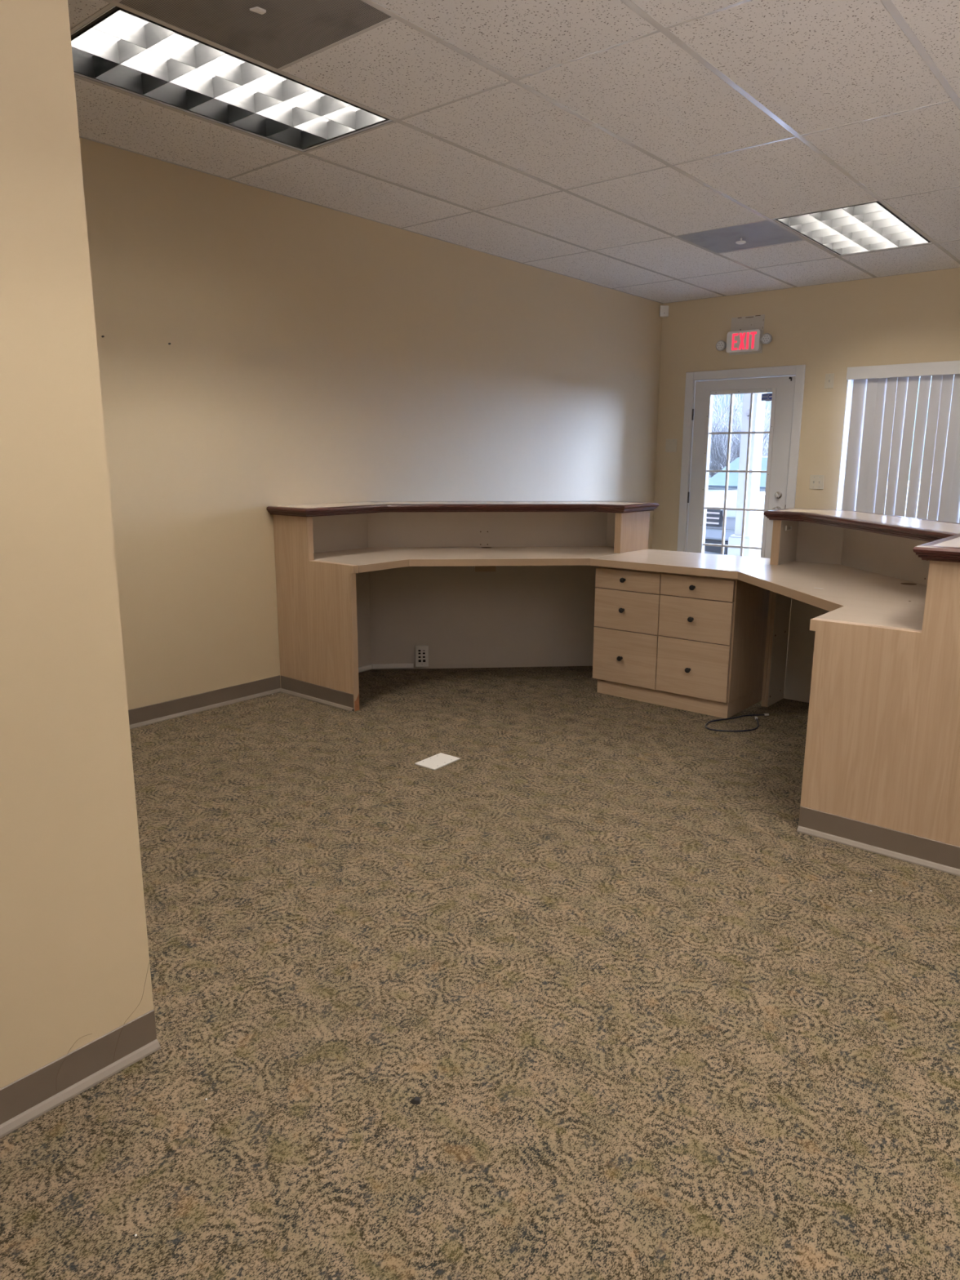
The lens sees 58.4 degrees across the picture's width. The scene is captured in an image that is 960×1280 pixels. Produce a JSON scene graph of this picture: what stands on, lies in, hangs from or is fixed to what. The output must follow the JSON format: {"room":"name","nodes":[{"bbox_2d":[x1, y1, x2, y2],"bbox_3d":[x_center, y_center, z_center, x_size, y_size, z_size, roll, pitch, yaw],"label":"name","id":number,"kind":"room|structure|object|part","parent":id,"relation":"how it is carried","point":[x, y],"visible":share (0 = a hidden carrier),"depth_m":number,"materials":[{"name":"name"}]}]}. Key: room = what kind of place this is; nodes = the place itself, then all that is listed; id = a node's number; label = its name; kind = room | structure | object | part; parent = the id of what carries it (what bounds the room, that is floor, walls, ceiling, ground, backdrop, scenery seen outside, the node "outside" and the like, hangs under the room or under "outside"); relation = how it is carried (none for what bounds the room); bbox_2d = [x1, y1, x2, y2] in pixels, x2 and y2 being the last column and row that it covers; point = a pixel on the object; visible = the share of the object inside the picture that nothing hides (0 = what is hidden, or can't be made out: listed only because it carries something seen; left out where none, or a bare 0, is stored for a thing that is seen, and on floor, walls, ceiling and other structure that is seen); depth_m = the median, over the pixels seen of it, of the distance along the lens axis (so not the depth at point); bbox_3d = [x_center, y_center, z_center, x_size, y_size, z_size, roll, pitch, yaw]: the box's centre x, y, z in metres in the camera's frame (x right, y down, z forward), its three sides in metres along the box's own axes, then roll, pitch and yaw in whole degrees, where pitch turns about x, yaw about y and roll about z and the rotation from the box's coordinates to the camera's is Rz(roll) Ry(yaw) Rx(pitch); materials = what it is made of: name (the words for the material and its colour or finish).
{"room":"office reception area","nodes":[
{"label":"office reception area","id":0,"kind":"room"},
{"bbox_2d":[0,0,153,1088],"bbox_3d":[-2.630,-0.386,1.346,2.444,2.946,2.958,10,15,39],"label":"wall","id":1,"kind":"structure","parent":0,"point":[74,956],"depth_m":1.67,"materials":[{"name":"beige paint"}]},
{"bbox_2d":[56,1033,92,1090],"bbox_3d":[-0.865,0.898,1.831,0.004,0.090,0.086,10,15,39],"label":"strand","id":2,"kind":"object","parent":1,"relation":"attached to","point":[91,1033],"visible":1,"depth_m":1.82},
{"bbox_2d":[0,1009,160,1137],"bbox_3d":[-1.689,1.127,0.860,0.018,0.095,2.958,10,15,39],"label":"baseboard","id":3,"kind":"structure","parent":1,"relation":"attached to","point":[24,1100],"depth_m":1.83,"materials":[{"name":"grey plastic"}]},
{"bbox_2d":[112,962,149,1061],"bbox_3d":[-0.780,0.831,1.921,0.004,0.191,0.104,10,15,39],"label":"strand","id":4,"kind":"object","parent":1,"relation":"attached to","point":[148,962],"visible":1,"depth_m":1.93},
{"bbox_2d":[79,137,662,710],"bbox_3d":[-0.444,-1.295,5.659,0.150,2.946,6.612,10,15,39],"label":"wall","id":5,"kind":"structure","parent":0,"point":[315,354],"depth_m":4.78,"materials":[{"name":"beige paint"}]},
{"bbox_2d":[128,675,280,728],"bbox_3d":[-1.829,0.417,4.198,0.018,0.095,2.101,10,15,39],"label":"baseboard","id":6,"kind":"structure","parent":5,"relation":"attached to","point":[166,710],"depth_m":4.60,"materials":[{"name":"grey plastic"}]},
{"bbox_2d":[0,619,959,1279],"bbox_3d":[1.418,0.871,2.463,7.300,0.050,9.430,10,15,39],"label":"floor","id":7,"kind":"structure","parent":0,"point":[644,1022],"depth_m":2.09,"materials":[{"name":"carpet"}]},
{"bbox_2d":[409,1096,421,1104],"bbox_3d":[-0.135,0.973,1.813,0.021,0.009,0.019,10,15,39],"label":"bit","id":8,"kind":"object","parent":7,"relation":"on","point":[415,1100],"visible":1,"depth_m":1.81,"materials":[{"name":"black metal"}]},
{"bbox_2d":[414,752,460,770],"bbox_3d":[-0.189,0.543,3.842,0.124,0.006,0.182,10,15,39],"label":"floor plate","id":9,"kind":"object","parent":7,"relation":"on","point":[437,761],"visible":1,"depth_m":3.83,"materials":[{"name":"white plastic"}]},
{"bbox_2d":[266,501,659,711],"bbox_3d":[-0.053,-0.276,5.152,2.337,1.068,0.962,-3,13,-16],"label":"reception desk","id":10,"kind":"object","parent":7,"relation":"on","point":[359,585],"visible":0.84,"depth_m":5.37,"materials":[{"name":"brown wood"}]},
{"bbox_3d":[-0.895,-0.160,4.705,0.653,1.020,0.038,10,15,39],"label":"panel","id":11,"kind":"part","parent":10,"relation":"part of","materials":[{"name":"brown wood"}]},
{"bbox_3d":[-0.911,-0.258,5.165,0.026,1.019,0.662,10,15,39],"label":"panel","id":12,"kind":"part","parent":10,"relation":"part of","materials":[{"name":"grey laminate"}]},
{"bbox_2d":[415,644,428,666],"bbox_3d":[-0.371,0.101,5.494,0.084,0.138,0.038,-1,12,-5],"label":"outlet box","id":13,"kind":"object","parent":10,"relation":"attached to","point":[421,651],"visible":1,"depth_m":5.48,"materials":[{"name":"white plastic"}]},
{"bbox_2d":[279,501,645,508],"bbox_3d":[-0.083,-0.792,5.129,2.252,0.046,0.656,-3,12,-13],"label":"countertop","id":14,"kind":"structure","parent":10,"relation":"on","point":[351,504],"depth_m":5.20,"materials":[{"name":"brown wood"}]},
{"bbox_3d":[-0.068,-0.792,5.121,2.342,0.046,0.748,-3,12,-13],"label":"moulding","id":15,"kind":"part","parent":10,"relation":"part of","materials":[{"name":"brown wood"}]},
{"bbox_3d":[0.053,-0.321,5.476,1.528,1.019,0.026,-1,12,-5],"label":"panel","id":16,"kind":"part","parent":10,"relation":"part of","materials":[{"name":"grey laminate"}]},
{"bbox_3d":[0.903,-0.316,5.466,0.256,1.019,0.026,10,15,39],"label":"panel","id":17,"kind":"part","parent":10,"relation":"part of","materials":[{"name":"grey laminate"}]},
{"bbox_3d":[0.919,-0.656,5.181,0.042,0.234,0.335,10,15,39],"label":"post panel","id":18,"kind":"part","parent":10,"relation":"part of","materials":[{"name":"brown wood"}]},
{"bbox_2d":[592,566,769,718],"bbox_3d":[1.144,-0.045,4.860,0.824,0.743,0.612,10,15,39],"label":"base cabinet","id":19,"kind":"object","parent":7,"relation":"on","point":[688,642],"visible":0.95,"depth_m":4.62,"materials":[{"name":"brown wood"}]},
{"bbox_3d":[0.785,0.103,4.811,0.029,0.029,0.032,10,15,39],"label":"knob","id":20,"kind":"part","parent":19,"relation":"part of","materials":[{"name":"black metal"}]},
{"bbox_3d":[0.786,-0.165,4.754,0.029,0.029,0.032,10,15,39],"label":"knob","id":21,"kind":"part","parent":19,"relation":"part of","materials":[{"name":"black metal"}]},
{"bbox_3d":[0.786,-0.329,4.719,0.029,0.029,0.032,10,15,39],"label":"knob","id":22,"kind":"part","parent":19,"relation":"part of","materials":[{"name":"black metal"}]},
{"bbox_3d":[0.813,0.098,4.820,0.404,0.302,0.020,10,15,39],"label":"drawer","id":23,"kind":"part","parent":19,"relation":"part of","materials":[{"name":"brown wood"}]},
{"bbox_3d":[0.814,-0.162,4.765,0.404,0.221,0.020,10,15,39],"label":"drawer","id":24,"kind":"part","parent":19,"relation":"part of","materials":[{"name":"brown wood"}]},
{"bbox_3d":[0.814,-0.328,4.730,0.404,0.110,0.020,10,15,39],"label":"drawer","id":25,"kind":"part","parent":19,"relation":"part of","materials":[{"name":"brown wood"}]},
{"bbox_2d":[589,549,770,579],"bbox_3d":[1.162,-0.432,4.789,0.865,0.040,0.677,10,15,39],"label":"countertop","id":26,"kind":"structure","parent":19,"relation":"on","point":[720,566],"depth_m":4.68,"materials":[{"name":"beige laminate"}]},
{"bbox_3d":[1.103,0.160,4.551,0.029,0.029,0.032,10,15,39],"label":"knob","id":27,"kind":"part","parent":19,"relation":"part of","materials":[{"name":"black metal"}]},
{"bbox_3d":[1.104,-0.108,4.494,0.029,0.029,0.032,10,15,39],"label":"knob","id":28,"kind":"part","parent":19,"relation":"part of","materials":[{"name":"black metal"}]},
{"bbox_3d":[1.105,-0.273,4.459,0.029,0.029,0.032,10,15,39],"label":"knob","id":29,"kind":"part","parent":19,"relation":"part of","materials":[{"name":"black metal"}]},
{"bbox_3d":[1.128,0.152,4.563,0.408,0.302,0.020,10,15,39],"label":"drawer","id":30,"kind":"part","parent":19,"relation":"part of","materials":[{"name":"brown wood"}]},
{"bbox_3d":[1.129,-0.108,4.507,0.408,0.221,0.020,10,15,39],"label":"drawer","id":31,"kind":"part","parent":19,"relation":"part of","materials":[{"name":"brown wood"}]},
{"bbox_3d":[1.130,-0.274,4.472,0.408,0.110,0.020,10,15,39],"label":"drawer","id":32,"kind":"part","parent":19,"relation":"part of","materials":[{"name":"brown wood"}]},
{"bbox_2d":[705,713,768,732],"bbox_3d":[1.356,0.427,4.408,0.457,0.009,0.208,-6,13,-26],"label":"cable","id":33,"kind":"object","parent":7,"relation":"on","point":[764,714],"visible":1,"depth_m":4.44,"materials":[{"name":"black plastic"}]},
{"bbox_2d":[737,508,959,876],"bbox_3d":[1.702,0.032,3.730,0.955,1.068,2.330,1,12,5],"label":"reception desk","id":34,"kind":"object","parent":7,"relation":"on","point":[873,653],"visible":1,"depth_m":2.99,"materials":[{"name":"brown wood"}]},
{"bbox_3d":[1.631,-0.017,4.732,0.017,0.744,0.233,10,15,39],"label":"leg panel","id":35,"kind":"part","parent":34,"relation":"part of","materials":[{"name":"brown wood"}]},
{"bbox_3d":[1.645,-0.015,4.721,0.016,0.744,0.233,10,15,39],"label":"leg panel","id":36,"kind":"part","parent":34,"relation":"part of","materials":[{"name":"brown wood"}]},
{"bbox_3d":[1.646,-0.535,4.620,0.042,0.234,0.285,10,15,39],"label":"post panel","id":37,"kind":"part","parent":34,"relation":"part of","materials":[{"name":"brown wood"}]},
{"bbox_3d":[1.836,-0.151,4.705,0.256,1.019,0.026,10,15,39],"label":"panel","id":38,"kind":"part","parent":34,"relation":"part of","materials":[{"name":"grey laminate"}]},
{"bbox_3d":[1.795,-0.466,3.619,0.732,0.046,2.334,1,12,3],"label":"moulding","id":39,"kind":"part","parent":34,"relation":"part of","materials":[{"name":"brown wood"}]},
{"bbox_2d":[777,508,959,546],"bbox_3d":[1.802,-0.465,3.618,0.631,0.046,2.220,1,12,3],"label":"countertop","id":40,"kind":"structure","parent":34,"relation":"on","point":[926,524],"depth_m":3.79,"materials":[{"name":"brown wood"}]},
{"bbox_3d":[1.417,0.238,2.869,0.653,1.020,0.038,10,15,39],"label":"panel","id":41,"kind":"part","parent":34,"relation":"part of","materials":[{"name":"brown wood"}]},
{"bbox_3d":[1.998,0.023,3.889,0.026,1.019,1.528,-1,12,-5],"label":"panel","id":42,"kind":"part","parent":34,"relation":"part of","materials":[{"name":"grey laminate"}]},
{"bbox_2d":[67,0,959,303],"bbox_3d":[1.425,-1.917,1.867,7.600,0.260,9.720,10,15,39],"label":"ceiling","id":43,"kind":"structure","parent":0,"point":[579,140],"depth_m":3.67,"materials":[{"name":"tile"}]},
{"bbox_2d":[71,5,391,151],"bbox_3d":[-0.966,-2.169,3.269,0.585,0.149,1.195,10,15,39],"label":"ceiling light","id":44,"kind":"object","parent":43,"relation":"attached to","point":[120,48],"visible":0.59,"depth_m":3.28,"materials":[{"name":"white metal"}]},
{"bbox_2d":[120,0,391,68],"bbox_3d":[-0.694,-2.053,2.655,0.602,0.196,0.602,10,15,39],"label":"ceiling vent","id":45,"kind":"object","parent":43,"relation":"in","point":[275,33],"visible":1,"depth_m":2.75,"materials":[{"name":"white plastic"}]},
{"bbox_2d":[677,220,803,253],"bbox_3d":[1.650,-2.616,5.406,0.602,0.222,0.602,10,15,39],"label":"ceiling vent","id":46,"kind":"object","parent":43,"relation":"in","point":[762,233],"visible":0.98,"depth_m":5.40,"materials":[{"name":"white plastic"}]},
{"bbox_2d":[773,201,932,256],"bbox_3d":[2.314,-2.579,5.253,0.585,0.149,1.195,10,15,39],"label":"ceiling light","id":47,"kind":"object","parent":43,"relation":"attached to","point":[868,227],"visible":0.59,"depth_m":5.28,"materials":[{"name":"white metal"}]},
{"bbox_2d":[652,267,959,612],"bbox_3d":[4.489,-1.299,5.758,7.300,2.946,0.140,10,15,39],"label":"wall","id":48,"kind":"structure","parent":0,"point":[828,328],"depth_m":7.01,"materials":[{"name":"beige paint"}]},
{"bbox_2d":[659,305,668,317],"bbox_3d":[1.651,-2.948,7.692,0.065,0.094,0.065,10,15,39],"label":"sensor","id":49,"kind":"object","parent":48,"relation":"attached to","point":[664,309],"visible":1,"depth_m":7.68,"materials":[{"name":"white plastic"}]},
{"bbox_2d":[686,375,795,558],"bbox_3d":[2.251,-1.268,7.569,0.911,1.994,0.116,10,15,39],"label":"door","id":50,"kind":"structure","parent":48,"relation":"in","point":[782,388],"depth_m":7.49,"materials":[{"name":"white paint"}]},
{"bbox_3d":[2.247,-1.319,7.573,0.622,1.715,0.012,10,15,39],"label":"lite frame","id":51,"kind":"part","parent":50,"relation":"part of","materials":[{"name":"white paint"}]},
{"bbox_2d":[760,392,772,400],"bbox_3d":[2.443,-2.066,7.298,0.104,0.063,0.003,10,15,39],"label":"window sticker","id":52,"kind":"object","parent":50,"relation":"attached to","point":[765,397],"visible":1,"depth_m":7.30,"materials":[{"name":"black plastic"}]},
{"bbox_3d":[2.531,-1.106,7.336,0.067,0.067,0.072,10,15,39],"label":"knob","id":53,"kind":"part","parent":50,"relation":"part of","materials":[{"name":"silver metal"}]},
{"bbox_2d":[676,364,805,551],"bbox_3d":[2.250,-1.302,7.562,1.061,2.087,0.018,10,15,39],"label":"trim","id":54,"kind":"structure","parent":48,"relation":"attached to","point":[799,371],"depth_m":7.38,"materials":[{"name":"white paint"}]},
{"bbox_2d":[715,314,772,355],"bbox_3d":[2.241,-2.585,7.275,0.490,0.307,0.056,10,15,39],"label":"exit sign","id":55,"kind":"object","parent":48,"relation":"attached to","point":[745,336],"visible":1,"depth_m":7.26,"materials":[{"name":"white plastic"}]},
{"bbox_3d":[2.266,-2.588,7.288,0.291,0.307,0.003,10,15,39],"label":"backing plate","id":56,"kind":"part","parent":55,"relation":"part of","materials":[{"name":"beige plastic"}]},
{"bbox_2d":[808,475,824,488],"bbox_3d":[2.785,-1.307,7.102,0.114,0.115,0.020,10,15,39],"label":"light switch","id":57,"kind":"object","parent":48,"relation":"attached to","point":[816,482],"visible":1,"depth_m":7.10,"materials":[{"name":"beige plastic"}]},
{"bbox_2d":[824,373,834,388],"bbox_3d":[2.813,-2.088,6.915,0.070,0.115,0.020,10,15,39],"label":"wall plate","id":58,"kind":"object","parent":48,"relation":"attached to","point":[828,383],"visible":1,"depth_m":6.92,"materials":[{"name":"beige plastic"}]},
{"bbox_2d":[835,379,851,510],"bbox_3d":[3.748,-1.393,6.327,2.078,1.190,0.075,10,15,39],"label":"trim","id":59,"kind":"structure","parent":48,"relation":"attached to","point":[849,382],"depth_m":6.96,"materials":[{"name":"white paint"}]},
{"bbox_2d":[840,375,932,510],"bbox_3d":[3.756,-1.383,6.339,2.078,1.215,0.140,10,15,39],"label":"window","id":60,"kind":"structure","parent":48,"relation":"in","point":[851,384],"depth_m":6.98,"materials":[{"name":"white paint"}]},
{"bbox_2d":[841,360,959,523],"bbox_3d":[3.716,-1.411,6.250,2.096,1.225,0.074,10,15,39],"label":"vertical blinds","id":61,"kind":"object","parent":60,"relation":"attached to","point":[874,391],"visible":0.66,"depth_m":6.60,"materials":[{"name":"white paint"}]},
{"label":"outside","id":62,"kind":"structure","parent":0,"visible":0},
{"bbox_2d":[704,476,929,555],"bbox_3d":[17.729,-5.711,34.840,70.000,0.200,57.800,10,15,39],"label":"parking lot","id":63,"kind":"structure","parent":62,"point":[712,553],"depth_m":26.99,"materials":[{"name":"grey asphalt"}]},
{"bbox_2d":[708,392,771,479],"bbox_3d":[5.791,-4.417,18.685,4.074,3.970,4.107,-8,15,-35],"label":"bare shrub","id":64,"kind":"object","parent":63,"relation":"on","point":[717,439],"visible":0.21,"depth_m":18.55,"materials":[{"name":"plant"}]},
{"bbox_2d":[709,394,771,466],"bbox_3d":[7.574,-5.734,24.675,3.939,4.063,5.099,-8,15,-34],"label":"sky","id":65,"kind":"structure","parent":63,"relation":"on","point":[766,446],"depth_m":24.06,"materials":[{"name":"white"}]},
{"bbox_2d":[704,456,887,555],"bbox_3d":[4.760,-2.151,13.687,4.610,1.540,2.060,-10,16,-39],"label":"car","id":66,"kind":"object","parent":63,"relation":"on","point":[716,486],"visible":0.05,"depth_m":12.12,"materials":[{"name":"silver metal"}]},
{"bbox_2d":[706,509,723,527],"bbox_3d":[3.080,-1.774,12.319,0.145,0.240,0.960,-10,16,-39],"label":"grille","id":67,"kind":"object","parent":66,"relation":"attached to","point":[714,517],"depth_m":11.98,"materials":[{"name":"metal"}]},
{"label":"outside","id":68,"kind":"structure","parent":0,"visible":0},
{"bbox_3d":[2.394,-0.376,9.216,18.000,0.310,2.039,10,15,39],"label":"floor","id":69,"kind":"structure","parent":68,"visible":0},
{"bbox_2d":[727,392,765,557],"bbox_3d":[2.891,-2.027,9.152,0.300,2.949,0.360,10,15,39],"label":"porch post","id":70,"kind":"object","parent":69,"relation":"on","point":[752,539],"visible":0.55,"depth_m":9.15,"materials":[{"name":"white plastic"}]}
]}

